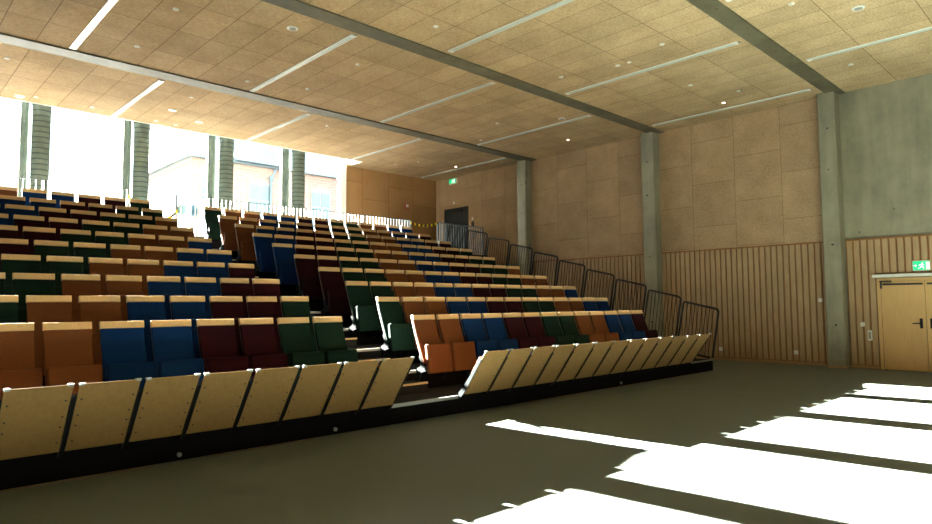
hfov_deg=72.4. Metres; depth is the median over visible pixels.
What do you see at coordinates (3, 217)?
seat
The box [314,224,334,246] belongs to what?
seat
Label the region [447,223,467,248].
railing
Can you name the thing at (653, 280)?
pillar
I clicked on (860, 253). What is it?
wall panel
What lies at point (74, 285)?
seat
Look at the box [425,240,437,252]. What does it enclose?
seat
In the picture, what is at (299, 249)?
seat
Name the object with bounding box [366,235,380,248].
seat
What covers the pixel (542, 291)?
seat
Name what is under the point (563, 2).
ceiling light strip
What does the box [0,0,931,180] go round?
ceiling
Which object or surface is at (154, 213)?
seat
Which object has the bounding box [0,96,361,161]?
trim
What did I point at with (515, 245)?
railing
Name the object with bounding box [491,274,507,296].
seat
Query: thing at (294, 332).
seat
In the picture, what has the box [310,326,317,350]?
seat cushion
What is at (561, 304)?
seat
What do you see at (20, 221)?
seat
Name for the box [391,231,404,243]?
seat
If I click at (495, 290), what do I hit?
seat
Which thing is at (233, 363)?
seat cushion
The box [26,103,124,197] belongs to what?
window
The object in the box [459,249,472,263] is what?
seat
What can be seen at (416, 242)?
seat
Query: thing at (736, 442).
floor
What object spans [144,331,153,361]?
seat cushion
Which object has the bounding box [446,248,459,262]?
seat
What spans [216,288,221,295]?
seat cushion
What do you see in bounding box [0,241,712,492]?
platform
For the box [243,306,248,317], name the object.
seat cushion
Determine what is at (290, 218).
seat
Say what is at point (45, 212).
seat
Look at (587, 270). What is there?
railing
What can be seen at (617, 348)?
seat
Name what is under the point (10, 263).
seat
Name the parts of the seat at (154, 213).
rail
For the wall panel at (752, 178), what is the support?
attached to the wall at (886, 129)
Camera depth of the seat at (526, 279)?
15.95 m
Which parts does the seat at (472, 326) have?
rail, backrest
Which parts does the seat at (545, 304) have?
rail, backrest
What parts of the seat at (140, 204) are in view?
rail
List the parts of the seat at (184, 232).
rail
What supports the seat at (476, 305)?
attached to the platform
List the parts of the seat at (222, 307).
rail, backrest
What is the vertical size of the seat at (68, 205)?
0.997 m
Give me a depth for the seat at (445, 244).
19.04 m
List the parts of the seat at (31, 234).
rail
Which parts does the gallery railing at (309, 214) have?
post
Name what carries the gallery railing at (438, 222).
on the floor
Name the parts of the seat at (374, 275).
rail, backrest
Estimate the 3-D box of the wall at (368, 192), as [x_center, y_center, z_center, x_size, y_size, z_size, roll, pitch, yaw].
[-2.782,-1.747,24.669,4.680,3.490,0.250,3,-5,-44]
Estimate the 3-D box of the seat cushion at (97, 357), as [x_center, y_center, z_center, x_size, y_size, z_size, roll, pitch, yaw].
[-4.172,1.045,7.413,0.478,0.443,0.128,3,-5,-44]
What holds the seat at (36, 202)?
attached to the platform
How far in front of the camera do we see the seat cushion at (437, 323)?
10.94 m
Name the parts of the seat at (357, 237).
rail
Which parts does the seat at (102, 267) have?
rail, backrest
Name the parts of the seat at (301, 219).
rail, backrest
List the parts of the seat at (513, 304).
rail, backrest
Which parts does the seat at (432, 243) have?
rail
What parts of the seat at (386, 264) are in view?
rail, backrest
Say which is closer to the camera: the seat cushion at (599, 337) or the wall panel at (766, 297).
the seat cushion at (599, 337)
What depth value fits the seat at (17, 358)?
6.23 m
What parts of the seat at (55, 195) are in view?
rail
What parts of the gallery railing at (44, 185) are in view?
handrail, post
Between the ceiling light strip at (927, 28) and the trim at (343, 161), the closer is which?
the ceiling light strip at (927, 28)
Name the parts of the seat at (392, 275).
rail, backrest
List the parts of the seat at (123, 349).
rail, backrest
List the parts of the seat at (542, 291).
rail, backrest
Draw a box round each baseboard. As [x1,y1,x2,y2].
[696,356,827,365]
[827,365,850,368]
[851,365,880,368]
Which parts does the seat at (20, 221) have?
rail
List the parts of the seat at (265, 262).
rail, backrest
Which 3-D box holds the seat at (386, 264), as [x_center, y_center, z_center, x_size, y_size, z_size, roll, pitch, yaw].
[-1.588,0.428,14.021,0.518,0.997,0.477,3,-5,-44]
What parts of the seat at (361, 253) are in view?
rail, backrest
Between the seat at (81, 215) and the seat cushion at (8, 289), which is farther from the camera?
the seat at (81, 215)
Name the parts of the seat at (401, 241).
rail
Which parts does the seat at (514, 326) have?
rail, backrest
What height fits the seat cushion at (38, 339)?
0.443 m
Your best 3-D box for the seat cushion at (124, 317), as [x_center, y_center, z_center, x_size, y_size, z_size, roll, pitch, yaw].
[-4.436,0.823,8.455,0.478,0.443,0.128,3,-5,-44]
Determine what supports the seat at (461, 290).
attached to the platform
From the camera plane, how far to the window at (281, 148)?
21.29 m
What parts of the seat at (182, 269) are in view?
rail, backrest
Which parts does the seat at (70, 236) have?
rail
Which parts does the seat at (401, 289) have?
rail, backrest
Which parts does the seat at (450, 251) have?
rail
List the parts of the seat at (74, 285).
rail, backrest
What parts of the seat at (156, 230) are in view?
rail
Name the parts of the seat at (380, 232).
rail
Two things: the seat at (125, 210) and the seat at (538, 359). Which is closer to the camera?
the seat at (538, 359)
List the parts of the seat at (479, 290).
rail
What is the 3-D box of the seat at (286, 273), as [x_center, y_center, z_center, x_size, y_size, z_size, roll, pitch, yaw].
[-3.729,0.099,13.267,0.518,0.997,0.477,3,-5,-44]
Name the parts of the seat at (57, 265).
rail, backrest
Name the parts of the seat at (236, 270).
rail, backrest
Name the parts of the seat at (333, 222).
rail, backrest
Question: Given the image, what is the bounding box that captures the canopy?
[872,273,931,277]
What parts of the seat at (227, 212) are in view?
rail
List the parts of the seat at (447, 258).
rail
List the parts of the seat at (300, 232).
rail, backrest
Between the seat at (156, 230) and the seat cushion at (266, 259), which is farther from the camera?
the seat cushion at (266, 259)
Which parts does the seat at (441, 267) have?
rail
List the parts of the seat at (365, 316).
rail, backrest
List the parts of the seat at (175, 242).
rail, backrest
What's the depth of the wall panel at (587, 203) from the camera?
20.57 m
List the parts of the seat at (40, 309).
backrest, rail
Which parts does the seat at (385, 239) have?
rail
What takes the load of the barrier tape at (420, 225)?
attached to the gallery railing at (438, 222)
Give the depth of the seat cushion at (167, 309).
8.76 m
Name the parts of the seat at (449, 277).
rail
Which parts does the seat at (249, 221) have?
rail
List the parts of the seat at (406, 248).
rail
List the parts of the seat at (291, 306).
rail, backrest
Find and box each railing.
[0,175,128,206]
[175,194,410,234]
[437,222,483,254]
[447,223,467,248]
[466,230,487,264]
[486,237,509,266]
[507,244,532,274]
[531,252,557,285]
[555,260,584,297]
[582,269,614,308]
[611,279,646,314]
[644,290,680,339]
[678,301,718,358]
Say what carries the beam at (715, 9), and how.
attached to the ceiling
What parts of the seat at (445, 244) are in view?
rail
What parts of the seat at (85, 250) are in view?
rail, backrest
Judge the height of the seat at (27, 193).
0.997 m
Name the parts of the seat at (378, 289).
rail, backrest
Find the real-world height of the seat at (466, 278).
0.997 m
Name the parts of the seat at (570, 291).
rail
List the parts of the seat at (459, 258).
rail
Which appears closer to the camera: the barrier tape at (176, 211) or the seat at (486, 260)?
the barrier tape at (176, 211)
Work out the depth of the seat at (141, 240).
11.44 m
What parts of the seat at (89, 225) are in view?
rail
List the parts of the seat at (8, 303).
rail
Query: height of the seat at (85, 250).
0.997 m
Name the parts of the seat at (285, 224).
rail, backrest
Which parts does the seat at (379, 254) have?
rail, backrest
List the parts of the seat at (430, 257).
rail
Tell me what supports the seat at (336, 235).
attached to the platform
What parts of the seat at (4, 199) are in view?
rail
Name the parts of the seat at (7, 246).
rail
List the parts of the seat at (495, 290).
rail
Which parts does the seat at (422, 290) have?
rail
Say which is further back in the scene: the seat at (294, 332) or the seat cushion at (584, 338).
the seat cushion at (584, 338)
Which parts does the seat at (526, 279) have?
rail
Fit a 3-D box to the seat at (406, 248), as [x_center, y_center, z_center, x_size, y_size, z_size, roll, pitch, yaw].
[-1.366,0.026,16.823,0.518,0.997,0.477,3,-5,-44]
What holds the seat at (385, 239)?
attached to the platform
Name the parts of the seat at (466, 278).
rail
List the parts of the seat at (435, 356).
rail, backrest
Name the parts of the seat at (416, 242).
rail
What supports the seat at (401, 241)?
attached to the platform
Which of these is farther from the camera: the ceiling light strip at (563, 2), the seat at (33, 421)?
the ceiling light strip at (563, 2)
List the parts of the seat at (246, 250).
rail, backrest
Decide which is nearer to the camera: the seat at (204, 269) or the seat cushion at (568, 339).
the seat at (204, 269)
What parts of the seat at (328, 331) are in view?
rail, backrest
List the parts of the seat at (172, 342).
rail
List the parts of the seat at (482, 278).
rail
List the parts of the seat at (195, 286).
rail, backrest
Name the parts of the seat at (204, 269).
rail, backrest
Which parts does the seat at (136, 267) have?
rail, backrest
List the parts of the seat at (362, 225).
rail, backrest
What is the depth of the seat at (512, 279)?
15.58 m
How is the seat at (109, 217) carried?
attached to the platform
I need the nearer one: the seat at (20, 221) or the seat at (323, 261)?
the seat at (20, 221)
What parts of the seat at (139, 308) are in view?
rail, backrest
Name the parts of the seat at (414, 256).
rail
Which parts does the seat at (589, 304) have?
rail, backrest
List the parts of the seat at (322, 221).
rail, backrest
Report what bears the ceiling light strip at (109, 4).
attached to the ceiling
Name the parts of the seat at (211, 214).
rail, backrest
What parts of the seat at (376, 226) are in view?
rail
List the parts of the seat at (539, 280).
rail, backrest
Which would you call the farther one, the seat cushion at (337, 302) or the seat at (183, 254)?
the seat cushion at (337, 302)
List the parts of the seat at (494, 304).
rail, backrest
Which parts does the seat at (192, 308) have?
rail, backrest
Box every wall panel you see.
[469,164,517,263]
[531,137,643,260]
[533,254,645,321]
[658,98,822,251]
[661,241,827,362]
[845,238,880,365]
[874,234,931,273]
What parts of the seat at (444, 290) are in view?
rail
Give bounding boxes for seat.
[0,186,16,195]
[0,195,24,213]
[0,213,7,224]
[0,225,17,238]
[0,238,27,271]
[0,272,4,294]
[0,295,17,322]
[0,323,42,410]
[0,383,74,459]
[1,254,40,294]
[5,204,33,225]
[12,273,54,322]
[13,214,43,238]
[21,188,46,205]
[23,226,55,254]
[26,295,71,375]
[29,198,55,215]
[34,240,68,273]
[39,207,65,227]
[42,322,101,394]
[46,256,82,295]
[49,217,77,240]
[50,191,73,207]
[60,200,84,218]
[60,229,90,256]
[60,378,141,457]
[61,274,100,321]
[70,209,96,229]
[73,242,105,274]
[78,194,100,210]
[78,296,120,370]
[82,220,109,242]
[88,203,111,220]
[88,257,122,295]
[95,231,123,257]
[99,321,155,388]
[100,212,124,231]
[104,196,125,212]
[105,275,142,320]
[110,244,140,275]
[113,222,138,244]
[116,206,137,222]
[124,373,200,448]
[126,296,165,361]
[127,259,159,295]
[128,214,151,233]
[128,233,154,259]
[129,199,149,214]
[141,208,162,224]
[143,224,167,246]
[144,246,172,275]
[147,276,181,319]
[150,320,203,382]
[155,217,177,235]
[158,235,184,260]
[163,260,193,295]
[169,296,206,358]
[170,226,193,247]
[176,248,203,276]
[181,369,252,439]
[184,277,216,318]
[187,237,211,261]
[196,319,247,372]
[197,262,225,295]
[203,206,221,241]
[206,249,232,277]
[209,296,243,355]
[218,215,237,251]
[220,278,249,317]
[224,208,241,223]
[228,263,254,295]
[232,365,299,432]
[234,223,256,262]
[238,318,287,377]
[239,217,256,232]
[243,210,259,225]
[246,296,281,353]
[252,233,276,277]
[252,279,282,317]
[256,225,274,242]
[259,219,276,233]
[262,212,278,226]
[272,243,298,290]
[274,234,295,254]
[276,227,295,245]
[277,317,324,373]
[277,362,341,425]
[278,221,296,239]
[280,214,296,234]
[280,296,317,350]
[294,254,323,304]
[295,236,317,264]
[295,244,318,290]
[296,222,315,245]
[296,229,316,254]
[297,216,314,237]
[312,316,357,369]
[313,218,332,238]
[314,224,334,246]
[315,230,336,255]
[315,238,338,264]
[316,246,341,276]
[317,255,345,304]
[318,267,350,319]
[318,359,379,419]
[329,219,348,237]
[331,226,351,245]
[332,232,348,243]
[334,239,358,263]
[336,247,360,267]
[339,257,365,280]
[342,268,373,319]
[344,221,358,232]
[345,281,381,337]
[347,227,361,239]
[349,233,364,247]
[352,240,375,258]
[356,249,380,268]
[356,356,414,413]
[359,222,372,233]
[360,258,386,281]
[362,228,376,240]
[364,269,394,296]
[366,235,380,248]
[369,281,404,336]
[370,242,392,259]
[373,224,386,235]
[374,250,399,269]
[376,297,414,357]
[377,230,390,242]
[379,259,406,281]
[381,236,395,250]
[385,270,415,296]
[386,243,401,258]
[387,225,399,236]
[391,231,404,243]
[392,251,416,270]
[392,282,425,322]
[397,237,410,250]
[398,260,425,282]
[400,226,412,237]
[401,297,436,355]
[402,244,416,259]
[405,232,417,244]
[405,270,434,296]
[409,252,424,270]
[411,239,424,252]
[411,315,452,380]
[414,283,434,314]
[416,261,432,282]
[417,245,431,260]
[418,234,430,245]
[424,271,442,296]
[424,297,447,342]
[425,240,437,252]
[425,253,439,270]
[432,247,445,261]
[433,262,449,282]
[434,283,454,313]
[436,314,475,377]
[438,241,450,253]
[440,254,454,271]
[442,272,460,296]
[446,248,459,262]
[446,297,468,341]
[449,263,464,283]
[453,284,472,313]
[455,255,468,272]
[458,349,508,398]
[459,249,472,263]
[459,273,476,296]
[459,314,497,375]
[465,264,479,283]
[466,297,487,339]
[469,256,482,272]
[471,284,490,312]
[476,273,492,295]
[479,264,494,282]
[482,257,495,272]
[482,313,518,353]
[485,297,508,338]
[485,347,532,394]
[489,284,506,311]
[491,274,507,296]
[493,265,507,283]
[502,313,537,351]
[504,297,527,337]
[505,285,524,312]
[506,274,522,295]
[507,266,521,282]
[508,345,554,391]
[520,275,537,296]
[520,285,540,311]
[521,297,545,335]
[521,312,555,349]
[530,344,575,388]
[534,276,551,295]
[535,286,556,312]
[537,298,563,335]
[540,312,572,345]
[549,286,569,307]
[551,342,594,385]
[553,298,579,334]
[557,312,589,347]
[563,286,577,303]
[567,298,594,332]
[570,341,612,382]
[573,311,604,346]
[581,298,606,324]
[588,311,618,344]
[589,340,629,379]
[595,298,610,310]
[603,311,632,342]
[605,338,644,377]
[617,310,645,340]
[622,337,659,374]
[630,310,658,340]
[638,336,673,371]
[652,335,686,369]
[664,334,698,368]
[677,333,710,366]
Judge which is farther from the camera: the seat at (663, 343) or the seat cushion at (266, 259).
the seat cushion at (266, 259)
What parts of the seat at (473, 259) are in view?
rail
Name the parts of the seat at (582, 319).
rail, backrest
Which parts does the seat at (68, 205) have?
rail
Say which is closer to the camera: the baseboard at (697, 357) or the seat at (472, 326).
the seat at (472, 326)
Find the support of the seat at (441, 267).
attached to the platform
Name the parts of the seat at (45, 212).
rail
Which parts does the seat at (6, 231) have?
backrest, rail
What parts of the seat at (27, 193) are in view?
rail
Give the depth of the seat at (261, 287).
10.12 m
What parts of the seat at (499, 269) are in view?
rail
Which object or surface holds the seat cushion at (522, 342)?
on the seat at (514, 326)
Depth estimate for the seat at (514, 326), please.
11.29 m
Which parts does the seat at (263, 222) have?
rail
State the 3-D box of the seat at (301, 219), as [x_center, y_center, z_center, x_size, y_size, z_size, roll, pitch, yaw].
[-4.410,-0.794,17.795,0.518,0.997,0.477,3,-5,-44]
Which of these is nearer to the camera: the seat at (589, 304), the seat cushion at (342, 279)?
the seat cushion at (342, 279)
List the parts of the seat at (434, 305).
rail, backrest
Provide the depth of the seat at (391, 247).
16.55 m
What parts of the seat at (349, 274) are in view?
rail, backrest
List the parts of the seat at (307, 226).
rail, backrest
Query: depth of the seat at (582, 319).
12.73 m
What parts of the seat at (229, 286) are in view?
rail, backrest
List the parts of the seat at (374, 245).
rail, backrest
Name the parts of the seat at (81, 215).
rail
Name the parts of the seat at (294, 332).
rail, backrest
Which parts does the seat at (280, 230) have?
rail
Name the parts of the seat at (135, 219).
rail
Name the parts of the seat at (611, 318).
rail, backrest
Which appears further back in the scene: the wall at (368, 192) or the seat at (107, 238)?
the wall at (368, 192)
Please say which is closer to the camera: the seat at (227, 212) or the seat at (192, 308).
the seat at (192, 308)
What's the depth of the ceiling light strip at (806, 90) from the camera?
16.38 m
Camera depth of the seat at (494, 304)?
12.40 m
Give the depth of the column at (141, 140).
17.69 m
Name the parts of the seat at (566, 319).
rail, backrest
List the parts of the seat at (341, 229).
backrest, rail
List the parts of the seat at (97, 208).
rail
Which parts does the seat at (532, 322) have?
rail, backrest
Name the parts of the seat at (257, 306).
rail, backrest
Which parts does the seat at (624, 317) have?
rail, backrest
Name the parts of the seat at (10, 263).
backrest, rail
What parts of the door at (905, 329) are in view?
closer rail, handle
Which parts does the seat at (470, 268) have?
rail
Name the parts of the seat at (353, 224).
rail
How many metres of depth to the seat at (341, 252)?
14.44 m
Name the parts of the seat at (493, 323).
rail, backrest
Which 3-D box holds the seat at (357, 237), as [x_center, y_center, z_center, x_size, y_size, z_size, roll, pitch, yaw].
[-2.756,-0.260,16.787,0.518,0.997,0.477,3,-5,-44]
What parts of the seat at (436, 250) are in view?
rail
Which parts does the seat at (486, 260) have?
rail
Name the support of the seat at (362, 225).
attached to the platform
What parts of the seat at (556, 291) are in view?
rail, backrest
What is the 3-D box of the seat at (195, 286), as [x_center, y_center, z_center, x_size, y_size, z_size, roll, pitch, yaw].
[-3.807,0.716,9.309,0.518,0.997,0.477,3,-5,-44]
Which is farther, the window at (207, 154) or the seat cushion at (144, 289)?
the window at (207, 154)
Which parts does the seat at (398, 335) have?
rail, backrest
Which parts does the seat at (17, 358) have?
rail, backrest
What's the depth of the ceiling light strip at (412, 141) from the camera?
20.63 m
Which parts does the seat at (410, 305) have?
rail, backrest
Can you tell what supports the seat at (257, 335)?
attached to the platform
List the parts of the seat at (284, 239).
rail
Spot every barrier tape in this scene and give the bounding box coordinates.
[129,195,177,217]
[411,222,437,226]
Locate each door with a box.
[443,205,469,253]
[876,277,931,371]
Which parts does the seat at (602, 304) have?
rail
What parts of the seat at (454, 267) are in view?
rail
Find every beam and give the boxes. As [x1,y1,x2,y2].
[0,33,535,160]
[261,0,663,133]
[686,0,844,94]
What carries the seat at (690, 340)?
attached to the platform
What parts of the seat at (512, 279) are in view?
rail, backrest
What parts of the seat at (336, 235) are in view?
rail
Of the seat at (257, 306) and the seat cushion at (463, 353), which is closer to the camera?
the seat at (257, 306)
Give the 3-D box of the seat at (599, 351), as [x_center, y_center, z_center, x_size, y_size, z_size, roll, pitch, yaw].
[2.137,1.693,10.801,0.510,0.704,0.538,3,-5,-44]
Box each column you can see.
[30,103,51,195]
[132,121,150,200]
[218,137,233,215]
[292,150,305,224]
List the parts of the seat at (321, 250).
rail, backrest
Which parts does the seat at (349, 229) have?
rail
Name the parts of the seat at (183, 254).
rail, backrest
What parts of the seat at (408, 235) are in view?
rail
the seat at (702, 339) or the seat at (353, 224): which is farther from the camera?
the seat at (353, 224)
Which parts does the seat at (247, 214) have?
rail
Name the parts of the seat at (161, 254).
rail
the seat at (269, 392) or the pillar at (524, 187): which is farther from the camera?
the pillar at (524, 187)
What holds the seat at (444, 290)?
attached to the platform
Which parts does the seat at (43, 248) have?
rail, backrest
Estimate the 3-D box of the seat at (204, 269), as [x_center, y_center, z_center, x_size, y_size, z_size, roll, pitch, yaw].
[-4.071,0.494,10.351,0.518,0.997,0.477,3,-5,-44]
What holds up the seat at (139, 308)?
attached to the platform
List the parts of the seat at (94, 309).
rail, backrest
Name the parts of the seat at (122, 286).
rail, backrest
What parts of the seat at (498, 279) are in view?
rail, backrest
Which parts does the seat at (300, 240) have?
rail, backrest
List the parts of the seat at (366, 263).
rail, backrest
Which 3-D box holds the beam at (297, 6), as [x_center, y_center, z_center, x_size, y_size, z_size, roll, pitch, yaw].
[-1.880,-4.278,11.658,21.040,0.080,0.380,3,-5,-44]
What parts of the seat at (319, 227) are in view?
rail, backrest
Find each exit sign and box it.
[449,178,456,184]
[912,260,930,270]
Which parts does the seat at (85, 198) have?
rail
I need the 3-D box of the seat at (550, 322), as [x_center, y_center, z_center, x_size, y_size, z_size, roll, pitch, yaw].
[1.720,1.446,12.008,0.518,0.997,0.477,3,-5,-44]
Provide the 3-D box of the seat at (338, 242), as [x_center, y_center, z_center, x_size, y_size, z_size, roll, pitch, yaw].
[-2.867,-0.059,15.386,0.518,0.997,0.477,3,-5,-44]
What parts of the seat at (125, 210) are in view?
rail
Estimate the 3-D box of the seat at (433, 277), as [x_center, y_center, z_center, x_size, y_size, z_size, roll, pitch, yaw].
[-0.574,0.693,13.697,0.518,0.997,0.477,3,-5,-44]
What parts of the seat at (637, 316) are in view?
rail, backrest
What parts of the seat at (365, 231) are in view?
rail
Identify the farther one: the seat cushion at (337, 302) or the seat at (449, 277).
the seat at (449, 277)
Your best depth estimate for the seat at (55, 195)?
13.82 m
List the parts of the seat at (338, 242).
rail, backrest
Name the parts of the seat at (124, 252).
rail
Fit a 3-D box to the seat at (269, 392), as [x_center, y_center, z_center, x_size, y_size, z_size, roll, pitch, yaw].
[-2.110,1.450,6.737,0.510,0.704,0.538,3,-5,-44]
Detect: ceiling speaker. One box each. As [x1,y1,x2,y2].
[287,26,297,30]
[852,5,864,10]
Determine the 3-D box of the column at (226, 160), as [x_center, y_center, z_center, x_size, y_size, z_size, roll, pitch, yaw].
[-7.346,-2.287,19.496,0.500,3.620,0.500,3,-5,-44]
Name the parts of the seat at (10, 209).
rail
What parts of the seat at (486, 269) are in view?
rail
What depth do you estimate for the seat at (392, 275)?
13.06 m
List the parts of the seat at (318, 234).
rail, backrest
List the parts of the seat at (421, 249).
rail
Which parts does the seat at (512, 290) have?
rail, backrest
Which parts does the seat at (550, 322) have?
rail, backrest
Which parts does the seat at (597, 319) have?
rail, backrest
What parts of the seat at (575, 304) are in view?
rail, backrest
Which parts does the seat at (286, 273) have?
rail, backrest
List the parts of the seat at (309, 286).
rail, backrest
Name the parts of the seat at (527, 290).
rail, backrest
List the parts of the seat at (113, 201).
rail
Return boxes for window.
[17,101,21,195]
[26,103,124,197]
[148,125,337,236]
[205,135,208,236]
[280,148,282,220]
[338,158,340,219]
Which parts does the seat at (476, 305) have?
rail, backrest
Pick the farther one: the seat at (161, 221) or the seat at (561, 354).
the seat at (161, 221)
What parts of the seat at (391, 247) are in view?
rail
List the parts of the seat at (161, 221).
rail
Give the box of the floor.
[0,360,931,523]
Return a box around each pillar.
[517,160,532,274]
[641,132,663,336]
[817,91,850,365]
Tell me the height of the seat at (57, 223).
0.997 m
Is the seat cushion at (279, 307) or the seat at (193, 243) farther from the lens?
the seat at (193, 243)
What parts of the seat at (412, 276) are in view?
rail, backrest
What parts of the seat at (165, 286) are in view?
rail, backrest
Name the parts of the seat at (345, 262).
rail, backrest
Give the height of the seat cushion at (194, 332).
0.443 m
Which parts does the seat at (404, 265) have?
rail, backrest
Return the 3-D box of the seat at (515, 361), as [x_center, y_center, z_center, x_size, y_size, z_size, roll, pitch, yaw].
[0.636,1.607,9.364,0.510,0.704,0.538,3,-5,-44]
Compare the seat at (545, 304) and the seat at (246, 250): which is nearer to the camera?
the seat at (545, 304)
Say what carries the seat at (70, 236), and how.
attached to the platform
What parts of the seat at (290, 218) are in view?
rail, backrest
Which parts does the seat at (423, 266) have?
rail, backrest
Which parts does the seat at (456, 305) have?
rail, backrest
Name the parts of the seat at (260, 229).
rail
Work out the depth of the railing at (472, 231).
19.97 m
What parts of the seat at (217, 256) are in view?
rail, backrest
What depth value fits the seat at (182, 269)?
10.08 m
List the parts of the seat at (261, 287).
rail, backrest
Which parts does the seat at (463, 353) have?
rail, backrest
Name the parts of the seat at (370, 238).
rail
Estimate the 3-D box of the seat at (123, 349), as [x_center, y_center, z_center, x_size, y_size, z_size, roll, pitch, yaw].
[-3.654,1.139,6.866,0.518,0.997,0.477,3,-5,-44]
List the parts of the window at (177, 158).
pane, pane, pane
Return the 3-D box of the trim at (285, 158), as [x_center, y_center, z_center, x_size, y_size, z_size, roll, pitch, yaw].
[-6.015,-2.182,21.211,0.120,3.620,0.239,3,-5,-44]
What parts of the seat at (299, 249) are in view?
rail, backrest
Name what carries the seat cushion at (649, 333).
on the seat at (637, 316)
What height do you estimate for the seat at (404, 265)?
0.997 m
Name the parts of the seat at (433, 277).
rail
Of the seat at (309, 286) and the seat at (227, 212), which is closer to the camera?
the seat at (309, 286)
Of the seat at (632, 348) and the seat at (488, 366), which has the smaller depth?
the seat at (488, 366)
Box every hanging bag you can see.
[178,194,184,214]
[188,199,197,215]
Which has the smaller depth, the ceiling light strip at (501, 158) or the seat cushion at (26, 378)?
the seat cushion at (26, 378)
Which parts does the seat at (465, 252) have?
rail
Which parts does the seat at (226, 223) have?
rail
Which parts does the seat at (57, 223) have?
rail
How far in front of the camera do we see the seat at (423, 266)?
14.82 m
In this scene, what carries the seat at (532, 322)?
attached to the platform
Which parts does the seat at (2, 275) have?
backrest, rail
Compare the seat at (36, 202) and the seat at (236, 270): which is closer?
the seat at (236, 270)
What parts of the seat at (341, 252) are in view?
rail, backrest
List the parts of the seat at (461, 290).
rail, backrest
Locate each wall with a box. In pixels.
[346,163,435,240]
[496,73,931,371]
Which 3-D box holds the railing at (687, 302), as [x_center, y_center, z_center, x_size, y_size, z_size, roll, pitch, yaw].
[5.334,1.554,14.672,0.048,1.309,1.058,3,-5,-44]
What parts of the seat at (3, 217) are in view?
backrest, rail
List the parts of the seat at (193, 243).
rail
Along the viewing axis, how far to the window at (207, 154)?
19.58 m
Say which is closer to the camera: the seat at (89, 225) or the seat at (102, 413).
the seat at (102, 413)
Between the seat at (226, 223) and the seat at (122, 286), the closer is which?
the seat at (122, 286)
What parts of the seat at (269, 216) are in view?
rail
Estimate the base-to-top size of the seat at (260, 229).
0.997 m
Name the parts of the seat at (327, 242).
rail, backrest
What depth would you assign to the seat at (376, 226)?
19.68 m
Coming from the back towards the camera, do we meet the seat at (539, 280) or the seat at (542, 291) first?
the seat at (539, 280)
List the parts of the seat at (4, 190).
rail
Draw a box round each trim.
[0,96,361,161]
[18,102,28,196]
[123,120,131,197]
[207,135,215,206]
[282,148,288,214]
[337,159,345,226]
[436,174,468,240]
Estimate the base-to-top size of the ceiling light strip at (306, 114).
0.026 m
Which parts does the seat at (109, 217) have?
rail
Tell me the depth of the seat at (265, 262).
13.83 m
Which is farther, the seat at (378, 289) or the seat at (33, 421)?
the seat at (378, 289)
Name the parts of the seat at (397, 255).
rail, backrest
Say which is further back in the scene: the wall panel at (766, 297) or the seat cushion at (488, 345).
the wall panel at (766, 297)
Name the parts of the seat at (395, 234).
rail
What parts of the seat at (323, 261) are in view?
rail, backrest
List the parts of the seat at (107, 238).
rail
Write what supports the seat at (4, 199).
attached to the platform
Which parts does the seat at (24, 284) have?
rail, backrest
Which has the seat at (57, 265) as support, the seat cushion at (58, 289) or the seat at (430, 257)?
the seat cushion at (58, 289)
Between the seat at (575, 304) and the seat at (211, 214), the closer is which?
the seat at (575, 304)
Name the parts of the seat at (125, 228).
rail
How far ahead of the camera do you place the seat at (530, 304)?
13.13 m
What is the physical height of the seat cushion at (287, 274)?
0.443 m
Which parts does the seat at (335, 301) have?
rail, backrest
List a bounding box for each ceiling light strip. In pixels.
[69,0,117,49]
[110,79,163,116]
[245,113,310,140]
[249,34,356,91]
[350,138,421,159]
[380,81,495,122]
[421,158,506,177]
[448,0,573,52]
[477,115,591,145]
[565,41,739,94]
[652,89,811,125]
[806,26,931,61]
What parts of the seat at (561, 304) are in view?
rail, backrest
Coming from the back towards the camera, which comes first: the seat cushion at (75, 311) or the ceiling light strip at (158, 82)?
the ceiling light strip at (158, 82)
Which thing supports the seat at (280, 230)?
attached to the platform
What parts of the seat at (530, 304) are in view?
rail, backrest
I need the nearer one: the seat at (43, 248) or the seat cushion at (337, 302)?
the seat at (43, 248)
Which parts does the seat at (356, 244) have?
rail, backrest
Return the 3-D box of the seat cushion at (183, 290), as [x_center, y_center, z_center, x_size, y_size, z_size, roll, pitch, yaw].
[-4.324,0.622,9.856,0.478,0.443,0.128,3,-5,-44]
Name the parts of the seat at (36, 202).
rail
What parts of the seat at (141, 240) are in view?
rail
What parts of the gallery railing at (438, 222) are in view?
post, post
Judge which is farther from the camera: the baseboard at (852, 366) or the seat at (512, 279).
the seat at (512, 279)
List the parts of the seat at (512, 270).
rail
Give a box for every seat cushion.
[0,369,42,410]
[5,286,12,294]
[18,308,26,322]
[34,335,44,375]
[40,268,46,273]
[47,365,101,394]
[55,286,61,295]
[72,308,79,321]
[83,269,88,274]
[92,333,102,370]
[100,287,106,295]
[106,361,155,388]
[120,307,127,320]
[142,287,147,295]
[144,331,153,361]
[159,358,203,382]
[165,307,171,319]
[181,288,185,295]
[191,330,200,358]
[205,307,211,318]
[207,356,247,372]
[208,222,221,240]
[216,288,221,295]
[224,232,237,250]
[234,328,243,355]
[240,241,256,260]
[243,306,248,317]
[250,353,287,377]
[259,252,276,272]
[274,327,281,353]
[277,306,282,317]
[279,263,298,284]
[289,351,324,373]
[302,276,323,298]
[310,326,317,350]
[325,349,357,369]
[327,290,350,313]
[341,277,345,289]
[356,305,381,331]
[369,290,373,305]
[382,305,404,329]
[388,323,414,350]
[414,322,436,349]
[425,343,452,373]
[437,323,441,342]
[450,341,475,370]
[460,321,465,341]
[474,340,497,362]
[497,339,518,353]
[517,337,537,351]
[537,336,555,349]
[555,335,572,345]
[572,334,589,347]
[588,333,604,346]
[603,332,618,344]
[618,331,632,342]
[632,331,645,340]
[645,330,658,340]

